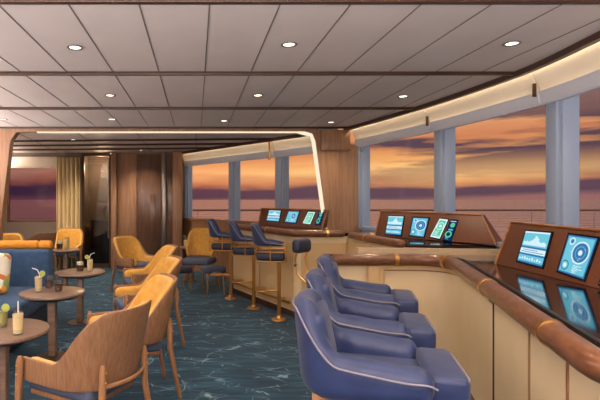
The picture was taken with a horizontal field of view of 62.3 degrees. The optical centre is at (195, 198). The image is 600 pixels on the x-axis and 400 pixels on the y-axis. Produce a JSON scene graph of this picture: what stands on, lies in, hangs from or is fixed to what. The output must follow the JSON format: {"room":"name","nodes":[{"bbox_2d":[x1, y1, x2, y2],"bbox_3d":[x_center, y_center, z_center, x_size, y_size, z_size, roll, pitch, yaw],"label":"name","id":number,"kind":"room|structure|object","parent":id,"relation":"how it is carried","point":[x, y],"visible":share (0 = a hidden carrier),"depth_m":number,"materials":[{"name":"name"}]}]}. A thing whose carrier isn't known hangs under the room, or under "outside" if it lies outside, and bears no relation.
{"room":"cruise ship lounge","nodes":[
{"label":"cruise ship lounge","id":0,"kind":"room"},
{"bbox_2d":[3,153,82,267],"bbox_3d":[-3.524,0.250,10.460,2.152,2.500,0.120,0,0,0],"label":"wall","id":1,"kind":"structure","parent":0,"point":[27,229],"depth_m":10.40,"materials":[{"name":"brown"}]},
{"bbox_2d":[7,180,55,221],"bbox_3d":[-3.521,-0.129,10.430,1.158,1.268,0.060,0,0,0],"label":"window","id":2,"kind":"structure","parent":1,"relation":"in","point":[8,197],"depth_m":10.40,"materials":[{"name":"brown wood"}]},
{"bbox_2d":[11,157,57,167],"bbox_3d":[-3.532,-0.790,10.350,1.083,0.241,0.080,0,0,0],"label":"roller blind","id":3,"kind":"object","parent":1,"relation":"attached to","point":[17,162],"visible":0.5,"depth_m":10.31,"materials":[{"name":"beige fabric"}]},
{"bbox_2d":[82,153,110,267],"bbox_3d":[-2.147,0.247,10.377,0.639,2.485,0.106,0,0,0],"label":"door frame","id":4,"kind":"structure","parent":1,"relation":"in","point":[83,154],"depth_m":10.37,"materials":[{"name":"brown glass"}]},
{"bbox_2d":[85,153,110,266],"bbox_3d":[-2.145,0.255,11.080,1.137,2.710,1.140,0,0,0],"label":"wall","id":5,"kind":"structure","parent":0,"point":[96,167],"depth_m":11.55,"materials":[{"name":"brown wood"}]},
{"bbox_2d":[111,152,183,268],"bbox_3d":[-1.018,0.250,10.395,1.603,2.500,0.250,0,0,0],"label":"panelling","id":6,"kind":"object","parent":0,"point":[123,165],"visible":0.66,"depth_m":10.37,"materials":[{"name":"brown wood"}]},
{"bbox_2d":[162,153,165,246],"bbox_3d":[-0.688,0.200,10.350,0.098,2.380,0.100,0,0,0],"label":"trim","id":7,"kind":"structure","parent":6,"relation":"attached to","point":[163,154],"depth_m":10.30,"materials":[{"name":"silver metal"}]},
{"bbox_2d":[10,267,311,399],"bbox_3d":[-0.770,1.560,3.775,7.660,0.120,13.550,0,0,0],"label":"floor","id":8,"kind":"structure","parent":0,"point":[231,351],"depth_m":4.82,"materials":[{"name":"teal carpet"}]},
{"bbox_2d":[3,233,23,239],"bbox_3d":[-3.296,1.056,8.351,0.660,0.893,0.666,0,0,-18],"label":"tub chair","id":9,"kind":"object","parent":8,"relation":"on","point":[6,236],"visible":0.16,"depth_m":8.60,"materials":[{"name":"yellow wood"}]},
{"bbox_2d":[0,318,49,399],"bbox_3d":[-1.310,1.190,3.250,0.610,0.620,0.610,0,0,0],"label":"cocktail table","id":10,"kind":"object","parent":8,"relation":"on","point":[32,328],"visible":0.91,"depth_m":3.21,"materials":[{"name":"brown wood"}]},
{"bbox_2d":[0,304,9,326],"bbox_3d":[-1.330,0.799,3.300,0.072,0.161,0.072,0,0,-45],"label":"drink","id":11,"kind":"object","parent":10,"relation":"on","point":[5,307],"visible":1,"depth_m":3.28,"materials":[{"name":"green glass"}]},
{"bbox_2d":[12,301,23,333],"bbox_3d":[-1.157,0.772,3.120,0.072,0.216,0.072,0,0,0],"label":"drink","id":12,"kind":"object","parent":10,"relation":"on","point":[17,317],"visible":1,"depth_m":3.10,"materials":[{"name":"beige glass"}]},
{"bbox_2d":[0,240,52,350],"bbox_3d":[-2.255,1.002,4.315,1.070,0.997,3.230,0,0,0],"label":"sofa","id":13,"kind":"object","parent":8,"relation":"on","point":[26,255],"visible":0.57,"depth_m":5.71,"materials":[{"name":"blue fabric"}]},
{"bbox_2d":[0,253,10,293],"bbox_3d":[-2.235,0.800,5.200,0.438,0.455,0.176,0,0,-9],"label":"throw cushion","id":14,"kind":"object","parent":13,"relation":"on","point":[5,258],"visible":1,"depth_m":5.17,"materials":[{"name":"multicoloured fabric"}]},
{"bbox_2d":[0,305,16,317],"bbox_3d":[-2.210,1.130,4.200,0.980,0.200,0.990,0,0,0],"label":"seat cushion","id":15,"kind":"object","parent":13,"relation":"on","point":[13,308],"depth_m":4.54,"materials":[{"name":"blue fabric"}]},
{"bbox_2d":[0,287,47,317],"bbox_3d":[-2.210,1.130,5.200,0.980,0.200,0.990,0,0,0],"label":"seat cushion","id":16,"kind":"object","parent":13,"relation":"on","point":[29,308],"depth_m":5.02,"materials":[{"name":"blue fabric"}]},
{"bbox_2d":[29,232,57,279],"bbox_3d":[-2.938,1.056,8.918,0.666,0.893,0.660,0,0,37],"label":"tub chair","id":17,"kind":"object","parent":8,"relation":"on","point":[51,236],"visible":0.15,"depth_m":8.76,"materials":[{"name":"brown wood"}]},
{"bbox_2d":[19,286,84,360],"bbox_3d":[-1.365,1.190,4.570,0.610,0.620,0.610,0,0,0],"label":"cocktail table","id":18,"kind":"object","parent":8,"relation":"on","point":[49,295],"visible":0.85,"depth_m":4.53,"materials":[{"name":"brown wood"}]},
{"bbox_2d":[32,268,44,290],"bbox_3d":[-1.492,0.765,4.550,0.109,0.229,0.072,0,0,-32],"label":"drink","id":19,"kind":"object","parent":18,"relation":"on","point":[38,279],"visible":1,"depth_m":4.53,"materials":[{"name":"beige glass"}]},
{"bbox_2d":[45,279,52,287],"bbox_3d":[-1.446,0.815,4.720,0.080,0.130,0.080,0,0,0],"label":"drink","id":20,"kind":"object","parent":18,"relation":"on","point":[48,282],"visible":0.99,"depth_m":4.69,"materials":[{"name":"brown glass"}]},
{"bbox_2d":[55,283,61,290],"bbox_3d":[-1.303,0.823,4.550,0.076,0.115,0.076,0,0,0],"label":"drink","id":21,"kind":"object","parent":18,"relation":"on","point":[58,286],"visible":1,"depth_m":4.52,"materials":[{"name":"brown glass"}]},
{"bbox_2d":[52,248,79,285],"bbox_3d":[-2.200,1.175,8.100,0.480,0.650,0.480,0,0,0],"label":"cocktail table","id":22,"kind":"object","parent":8,"relation":"on","point":[63,251],"visible":0.67,"depth_m":8.06,"materials":[{"name":"brown wood"}]},
{"bbox_2d":[56,241,62,248],"bbox_3d":[-2.289,0.775,8.050,0.110,0.150,0.110,0,0,0],"label":"drink","id":23,"kind":"object","parent":22,"relation":"on","point":[59,244],"visible":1,"depth_m":8.01,"materials":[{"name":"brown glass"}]},
{"bbox_2d":[65,239,68,248],"bbox_3d":[-2.163,0.745,8.050,0.084,0.210,0.084,0,0,0],"label":"drink","id":24,"kind":"object","parent":22,"relation":"on","point":[66,240],"visible":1,"depth_m":8.02,"materials":[{"name":"beige liquid"}]},
{"bbox_2d":[55,228,82,269],"bbox_3d":[-2.605,1.056,9.773,0.660,0.893,0.666,0,0,-6],"label":"tub chair","id":25,"kind":"object","parent":8,"relation":"on","point":[75,235],"visible":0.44,"depth_m":9.95,"materials":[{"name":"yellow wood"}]},
{"bbox_2d":[54,268,105,325],"bbox_3d":[-1.410,1.190,5.840,0.610,0.620,0.610,0,0,0],"label":"cocktail table","id":26,"kind":"object","parent":8,"relation":"on","point":[72,273],"visible":0.91,"depth_m":5.80,"materials":[{"name":"brown wood"}]},
{"bbox_2d":[76,262,83,270],"bbox_3d":[-1.402,0.818,5.800,0.092,0.125,0.092,0,0,0],"label":"drink","id":27,"kind":"object","parent":26,"relation":"on","point":[79,266],"visible":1,"depth_m":5.76,"materials":[{"name":"brown liquid"}]},
{"bbox_2d":[85,253,93,270],"bbox_3d":[-1.292,0.765,5.841,0.104,0.229,0.072,0,0,32],"label":"drink","id":28,"kind":"object","parent":26,"relation":"on","point":[89,261],"visible":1,"depth_m":5.82,"materials":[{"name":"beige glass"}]},
{"bbox_2d":[15,300,151,399],"bbox_3d":[-0.614,1.056,2.894,0.666,0.893,0.660,0,0,30],"label":"tub chair","id":29,"kind":"object","parent":8,"relation":"on","point":[103,360],"visible":1,"depth_m":2.66,"materials":[{"name":"brown wood"}]},
{"bbox_2d":[89,218,108,262],"bbox_3d":[-2.163,0.980,11.330,0.660,1.040,0.260,0,0,0],"label":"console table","id":30,"kind":"object","parent":8,"relation":"on","point":[99,226],"visible":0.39,"depth_m":11.22,"materials":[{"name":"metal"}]},
{"bbox_2d":[103,205,107,217],"bbox_3d":[-2.038,0.295,11.330,0.321,0.324,0.195,0,0,0],"label":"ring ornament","id":31,"kind":"object","parent":30,"relation":"on","point":[105,207],"visible":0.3,"depth_m":11.29,"materials":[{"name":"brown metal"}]},
{"bbox_2d":[110,235,153,290],"bbox_3d":[-1.020,1.056,7.785,0.666,0.893,0.660,0,0,41],"label":"tub chair","id":32,"kind":"object","parent":8,"relation":"on","point":[129,252],"visible":0.84,"depth_m":7.87,"materials":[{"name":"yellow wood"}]},
{"bbox_2d":[87,273,181,397],"bbox_3d":[-0.480,1.056,3.718,0.666,0.893,0.660,0,0,-20],"label":"tub chair","id":33,"kind":"object","parent":8,"relation":"on","point":[161,287],"visible":0.56,"depth_m":3.60,"materials":[{"name":"brown wood"}]},
{"bbox_2d":[113,255,184,346],"bbox_3d":[-0.480,1.056,4.968,0.666,0.893,0.660,0,0,-20],"label":"tub chair","id":34,"kind":"object","parent":8,"relation":"on","point":[123,295],"visible":0.44,"depth_m":5.05,"materials":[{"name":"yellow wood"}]},
{"bbox_2d":[122,244,179,312],"bbox_3d":[-0.570,1.056,6.218,0.666,0.893,0.660,0,0,-20],"label":"tub chair","id":35,"kind":"object","parent":8,"relation":"on","point":[130,275],"visible":0.42,"depth_m":6.36,"materials":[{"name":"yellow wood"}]},
{"bbox_2d":[179,265,192,291],"bbox_3d":[-0.240,1.300,7.850,0.320,0.401,0.288,0,0,-17],"label":"stool","id":36,"kind":"object","parent":8,"relation":"on","point":[186,269],"visible":0.49,"depth_m":7.77,"materials":[{"name":"fabric"}]},
{"bbox_2d":[180,246,196,281],"bbox_3d":[-0.130,1.190,8.850,0.340,0.620,0.340,0,0,0],"label":"cocktail table","id":37,"kind":"object","parent":8,"relation":"on","point":[181,247],"visible":0.38,"depth_m":8.81,"materials":[{"name":"brown wood"}]},
{"bbox_2d":[182,228,217,288],"bbox_3d":[0.080,1.010,8.327,0.571,0.981,0.597,0,0,20],"label":"lounge chair","id":38,"kind":"object","parent":8,"relation":"on","point":[198,238],"visible":0.82,"depth_m":8.49,"materials":[{"name":"yellow fabric"}]},
{"bbox_2d":[200,264,225,295],"bbox_3d":[0.270,1.280,7.620,0.340,0.441,0.306,0,0,-17],"label":"stool","id":39,"kind":"object","parent":8,"relation":"on","point":[207,269],"visible":0.98,"depth_m":7.52,"materials":[{"name":"fabric"}]},
{"bbox_2d":[207,219,237,299],"bbox_3d":[0.391,0.900,7.226,0.446,1.200,0.424,0,0,11],"label":"bar stool","id":40,"kind":"object","parent":8,"relation":"on","point":[214,231],"visible":0.81,"depth_m":7.12,"materials":[{"name":"blue leather"}]},
{"bbox_2d":[228,220,260,309],"bbox_3d":[0.661,0.900,6.586,0.446,1.200,0.424,0,0,11],"label":"bar stool","id":41,"kind":"object","parent":8,"relation":"on","point":[245,249],"visible":0.79,"depth_m":6.48,"materials":[{"name":"blue leather"}]},
{"bbox_2d":[250,223,286,321],"bbox_3d":[0.901,0.900,5.966,0.446,1.200,0.424,0,0,11],"label":"bar stool","id":42,"kind":"object","parent":8,"relation":"on","point":[278,256],"visible":1,"depth_m":5.85,"materials":[{"name":"blue leather"}]},
{"bbox_2d":[225,208,351,317],"bbox_3d":[1.346,0.823,6.920,1.137,1.354,2.176,0,0,-22],"label":"console","id":43,"kind":"object","parent":8,"relation":"on","point":[285,225],"visible":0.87,"depth_m":6.55,"materials":[{"name":"beige wood"}]},
{"bbox_2d":[292,238,310,283],"bbox_3d":[1.274,0.963,5.014,0.485,1.075,0.345,0,0,43],"label":"stool","id":44,"kind":"object","parent":8,"relation":"on","point":[303,245],"visible":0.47,"depth_m":5.06,"materials":[{"name":"blue leather"}]},
{"bbox_2d":[316,254,418,312],"bbox_3d":[1.261,0.968,3.600,0.700,1.065,0.565,0,0,17],"label":"chair","id":45,"kind":"object","parent":8,"relation":"on","point":[403,300],"visible":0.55,"depth_m":3.43,"materials":[{"name":"blue leather"}]},
{"bbox_2d":[305,268,435,347],"bbox_3d":[1.001,0.968,2.840,0.700,1.065,0.565,0,0,17],"label":"chair","id":46,"kind":"object","parent":8,"relation":"on","point":[386,320],"visible":0.63,"depth_m":2.71,"materials":[{"name":"blue leather"}]},
{"bbox_2d":[292,288,470,399],"bbox_3d":[0.786,0.968,2.140,0.700,1.065,0.565,0,0,17],"label":"chair","id":47,"kind":"object","parent":8,"relation":"on","point":[337,363],"visible":1,"depth_m":1.97,"materials":[{"name":"blue leather"}]},
{"bbox_2d":[347,210,502,253],"bbox_3d":[2.366,0.818,5.386,1.053,1.364,1.927,0,0,0],"label":"console","id":48,"kind":"object","parent":8,"relation":"on","point":[394,229],"visible":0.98,"depth_m":5.02,"materials":[{"name":"brown wood"}]},
{"bbox_2d":[328,221,599,399],"bbox_3d":[1.979,0.837,2.944,1.729,1.327,3.287,0,0,0],"label":"console","id":49,"kind":"object","parent":8,"relation":"on","point":[521,318],"visible":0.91,"depth_m":3.03,"materials":[{"name":"beige wood"}]},
{"bbox_2d":[13,129,337,152],"bbox_3d":[-1.247,-1.081,8.835,6.706,0.177,3.430,0,0,0],"label":"ceiling","id":50,"kind":"structure","parent":0,"point":[22,136],"depth_m":8.07,"materials":[{"name":"brown"}]},
{"bbox_2d":[56,157,79,267],"bbox_3d":[-2.727,0.286,10.255,0.514,2.348,0.132,0,0,0],"label":"curtain","id":51,"kind":"object","parent":50,"relation":"hanging from","point":[67,168],"visible":0.84,"depth_m":10.23,"materials":[{"name":"beige fabric"}]},
{"bbox_2d":[13,147,209,150],"bbox_3d":[-2.164,-0.992,9.510,4.891,0.048,0.048,0,0,5],"label":"trim","id":52,"kind":"structure","parent":50,"relation":"attached to","point":[188,147],"depth_m":9.45,"materials":[{"name":"brown wood"}]},
{"bbox_2d":[13,143,239,146],"bbox_3d":[-1.907,-0.992,8.760,5.402,0.048,0.048,0,0,4],"label":"trim","id":53,"kind":"structure","parent":50,"relation":"attached to","point":[158,143],"depth_m":8.70,"materials":[{"name":"brown wood"}]},
{"bbox_2d":[14,138,271,141],"bbox_3d":[-1.675,-0.992,8.070,5.865,0.048,0.048,0,0,4],"label":"trim","id":54,"kind":"structure","parent":50,"relation":"attached to","point":[201,139],"depth_m":8.00,"materials":[{"name":"brown wood"}]},
{"bbox_2d":[182,142,273,166],"bbox_3d":[0.492,-0.846,9.203,0.160,0.292,2.738,0,0,-34],"label":"box","id":55,"kind":"object","parent":50,"relation":"attached to","point":[260,150],"visible":0.73,"depth_m":9.00,"materials":[{"name":"beige fabric"}]},
{"bbox_2d":[272,136,312,156],"bbox_3d":[1.550,-0.846,7.658,0.160,0.292,0.914,0,0,-34],"label":"box","id":56,"kind":"object","parent":50,"relation":"attached to","point":[302,145],"visible":0.66,"depth_m":7.67,"materials":[{"name":"beige fabric"}]},
{"bbox_2d":[0,129,361,239],"bbox_3d":[-1.051,0.225,7.067,7.098,2.550,0.185,0,0,0],"label":"frame","id":57,"kind":"structure","parent":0,"point":[337,157],"depth_m":7.02,"materials":[{"name":"brown wood"}]},
{"bbox_2d":[0,127,347,128],"bbox_3d":[-1.192,-1.038,6.980,6.817,0.030,0.040,0,0,0],"label":"trim","id":58,"kind":"structure","parent":57,"relation":"attached to","point":[0,127],"depth_m":6.96,"materials":[{"name":"brown wood"}]},
{"bbox_2d":[37,131,326,228],"bbox_3d":[-0.130,0.261,7.009,4.380,2.492,0.018,0,0,0],"label":"trim","id":59,"kind":"structure","parent":57,"relation":"attached to","point":[298,132],"depth_m":7.00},
{"bbox_2d":[182,134,306,153],"bbox_3d":[0.645,-0.978,8.785,0.040,0.055,3.914,0,0,-34],"label":"trim","id":60,"kind":"structure","parent":57,"relation":"attached to","point":[295,135],"depth_m":8.36,"materials":[{"name":"brown wood"}]},
{"bbox_2d":[268,142,269,159],"bbox_3d":[1.218,-0.800,7.972,0.030,0.300,0.050,0,0,0],"label":"bracket","id":61,"kind":"object","parent":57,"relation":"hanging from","point":[268,142],"visible":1,"depth_m":7.95,"materials":[{"name":"gold metal"}]},
{"bbox_2d":[182,217,257,278],"bbox_3d":[0.750,0.950,9.039,0.240,1.100,4.214,0,0,-34],"label":"wall","id":62,"kind":"structure","parent":0,"point":[222,257],"depth_m":9.37,"materials":[{"name":"brown wood"}]},
{"bbox_2d":[137,154,172,254],"bbox_3d":[-0.877,0.250,10.370,0.802,2.440,0.070,0,0,0],"label":"door","id":63,"kind":"structure","parent":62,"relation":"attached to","point":[148,165],"depth_m":10.35,"materials":[{"name":"brown wood"}]},
{"bbox_2d":[173,151,181,264],"bbox_3d":[-0.392,0.250,10.220,0.200,2.500,0.300,0,0,0],"label":"trim","id":64,"kind":"structure","parent":62,"relation":"attached to","point":[177,155],"depth_m":10.07,"materials":[{"name":"brown wood"}]},
{"bbox_2d":[184,166,191,217],"bbox_3d":[-0.285,-0.285,10.564,0.155,1.410,0.527,0,0,-34],"label":"pillar","id":65,"kind":"structure","parent":62,"relation":"in","point":[187,170],"depth_m":10.34,"materials":[{"name":"grey metal"}]},
{"bbox_2d":[229,161,239,219],"bbox_3d":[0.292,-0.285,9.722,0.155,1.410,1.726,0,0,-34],"label":"pillar","id":66,"kind":"structure","parent":62,"relation":"in","point":[234,167],"depth_m":9.01,"materials":[{"name":"grey metal"}]},
{"bbox_2d":[275,156,288,207],"bbox_3d":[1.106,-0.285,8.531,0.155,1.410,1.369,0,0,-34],"label":"pillar","id":67,"kind":"structure","parent":62,"relation":"in","point":[281,163],"depth_m":7.98,"materials":[{"name":"grey metal"}]},
{"bbox_2d":[0,5,599,126],"bbox_3d":[-0.745,-1.109,2.060,7.710,0.123,10.120,0,0,0],"label":"ceiling","id":68,"kind":"structure","parent":0,"point":[112,38],"depth_m":3.46,"materials":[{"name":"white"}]},
{"bbox_2d":[67,45,82,50],"bbox_3d":[-0.836,-1.046,3.316,0.112,0.009,0.112,0,0,0],"label":"recessed light","id":69,"kind":"object","parent":68,"relation":"in","point":[71,47],"visible":1,"depth_m":3.31,"materials":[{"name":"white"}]},
{"bbox_2d":[0,107,413,109],"bbox_3d":[-1.046,-1.038,5.500,7.109,0.030,0.040,0,0,0],"label":"trim","id":70,"kind":"structure","parent":68,"relation":"attached to","point":[1,108],"depth_m":5.48,"materials":[{"name":"brown wood"}]},
{"bbox_2d":[0,71,513,75],"bbox_3d":[-0.980,-1.038,3.970,7.241,0.030,0.040,0,0,0],"label":"trim","id":71,"kind":"structure","parent":68,"relation":"attached to","point":[2,73],"depth_m":3.95,"materials":[{"name":"brown wood"}]},
{"bbox_2d":[281,42,296,47],"bbox_3d":[0.630,-1.046,3.252,0.112,0.009,0.112,0,0,0],"label":"recessed light","id":72,"kind":"object","parent":68,"relation":"in","point":[286,44],"visible":1,"depth_m":3.25,"materials":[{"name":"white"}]},
{"bbox_2d":[0,0,599,4],"bbox_3d":[-1.058,-1.038,2.510,7.083,0.030,0.040,0,0,0],"label":"trim","id":73,"kind":"structure","parent":68,"relation":"attached to","point":[2,2],"depth_m":2.50,"materials":[{"name":"brown wood"}]},
{"bbox_2d":[352,109,431,146],"bbox_3d":[2.481,-0.901,6.245,0.178,0.282,1.615,0,0,-11],"label":"valance","id":74,"kind":"object","parent":68,"relation":"attached to","point":[412,124],"visible":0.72,"depth_m":6.12,"materials":[{"name":"beige fabric"}]},
{"bbox_2d":[343,31,599,129],"bbox_3d":[2.015,-1.030,1.992,0.884,0.050,10.165,0,0,7],"label":"trim","id":75,"kind":"structure","parent":68,"relation":"attached to","point":[594,38],"depth_m":4.10,"materials":[{"name":"brown wood"}]},
{"bbox_2d":[424,73,543,131],"bbox_3d":[2.702,-0.901,4.661,0.184,0.282,1.572,0,0,-4],"label":"valance","id":76,"kind":"object","parent":68,"relation":"attached to","point":[515,95],"depth_m":4.49,"materials":[{"name":"beige fabric"}]},
{"bbox_2d":[502,41,521,46],"bbox_3d":[2.127,-1.046,3.231,0.112,0.009,0.112,0,0,0],"label":"recessed light","id":77,"kind":"object","parent":68,"relation":"in","point":[512,43],"visible":1,"depth_m":3.23,"materials":[{"name":"white"}]},
{"bbox_2d":[531,42,599,104],"bbox_3d":[2.546,-0.901,2.270,0.211,0.282,3.240,0,0,8],"label":"valance","id":78,"kind":"object","parent":68,"relation":"attached to","point":[576,74],"visible":0.77,"depth_m":3.49,"materials":[{"name":"beige paint"}]},
{"bbox_2d":[359,226,502,248],"bbox_3d":[2.702,0.950,3.813,0.737,1.100,6.496,0,0,0],"label":"wall","id":79,"kind":"structure","parent":0,"point":[371,228],"depth_m":6.74,"materials":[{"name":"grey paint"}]},
{"bbox_2d":[355,139,369,227],"bbox_3d":[2.442,-0.310,7.061,0.155,1.460,0.200,0,0,-9],"label":"pillar","id":80,"kind":"structure","parent":79,"relation":"in","point":[363,152],"depth_m":6.97,"materials":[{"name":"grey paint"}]},
{"bbox_2d":[434,128,454,212],"bbox_3d":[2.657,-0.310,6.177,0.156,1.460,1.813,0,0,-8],"label":"pillar","id":81,"kind":"structure","parent":79,"relation":"in","point":[444,140],"depth_m":5.29,"materials":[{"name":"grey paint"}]},
{"bbox_2d":[546,95,579,226],"bbox_3d":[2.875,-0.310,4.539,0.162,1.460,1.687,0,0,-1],"label":"pillar","id":82,"kind":"structure","parent":79,"relation":"in","point":[563,116],"depth_m":3.71,"materials":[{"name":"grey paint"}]},
{"bbox_3d":[7.750,1.570,8.300,15.700,0.100,14.600,0,0,0],"label":"deck","id":83,"kind":"object","parent":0,"visible":0},
{"bbox_2d":[193,209,599,227],"bbox_3d":[7.700,0.921,15.000,15.600,1.198,0.056,0,0,0],"label":"deck railing","id":84,"kind":"object","parent":83,"relation":"on","point":[197,210],"visible":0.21,"depth_m":14.98,"materials":[{"name":"brown"}]},
{"label":"outside","id":85,"kind":"structure","parent":0,"visible":0},
{"bbox_2d":[10,200,599,238],"bbox_3d":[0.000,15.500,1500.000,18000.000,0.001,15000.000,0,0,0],"label":"sea","id":86,"kind":"structure","parent":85,"point":[19,209],"depth_m":783.12,"materials":[{"name":"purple liquid"}]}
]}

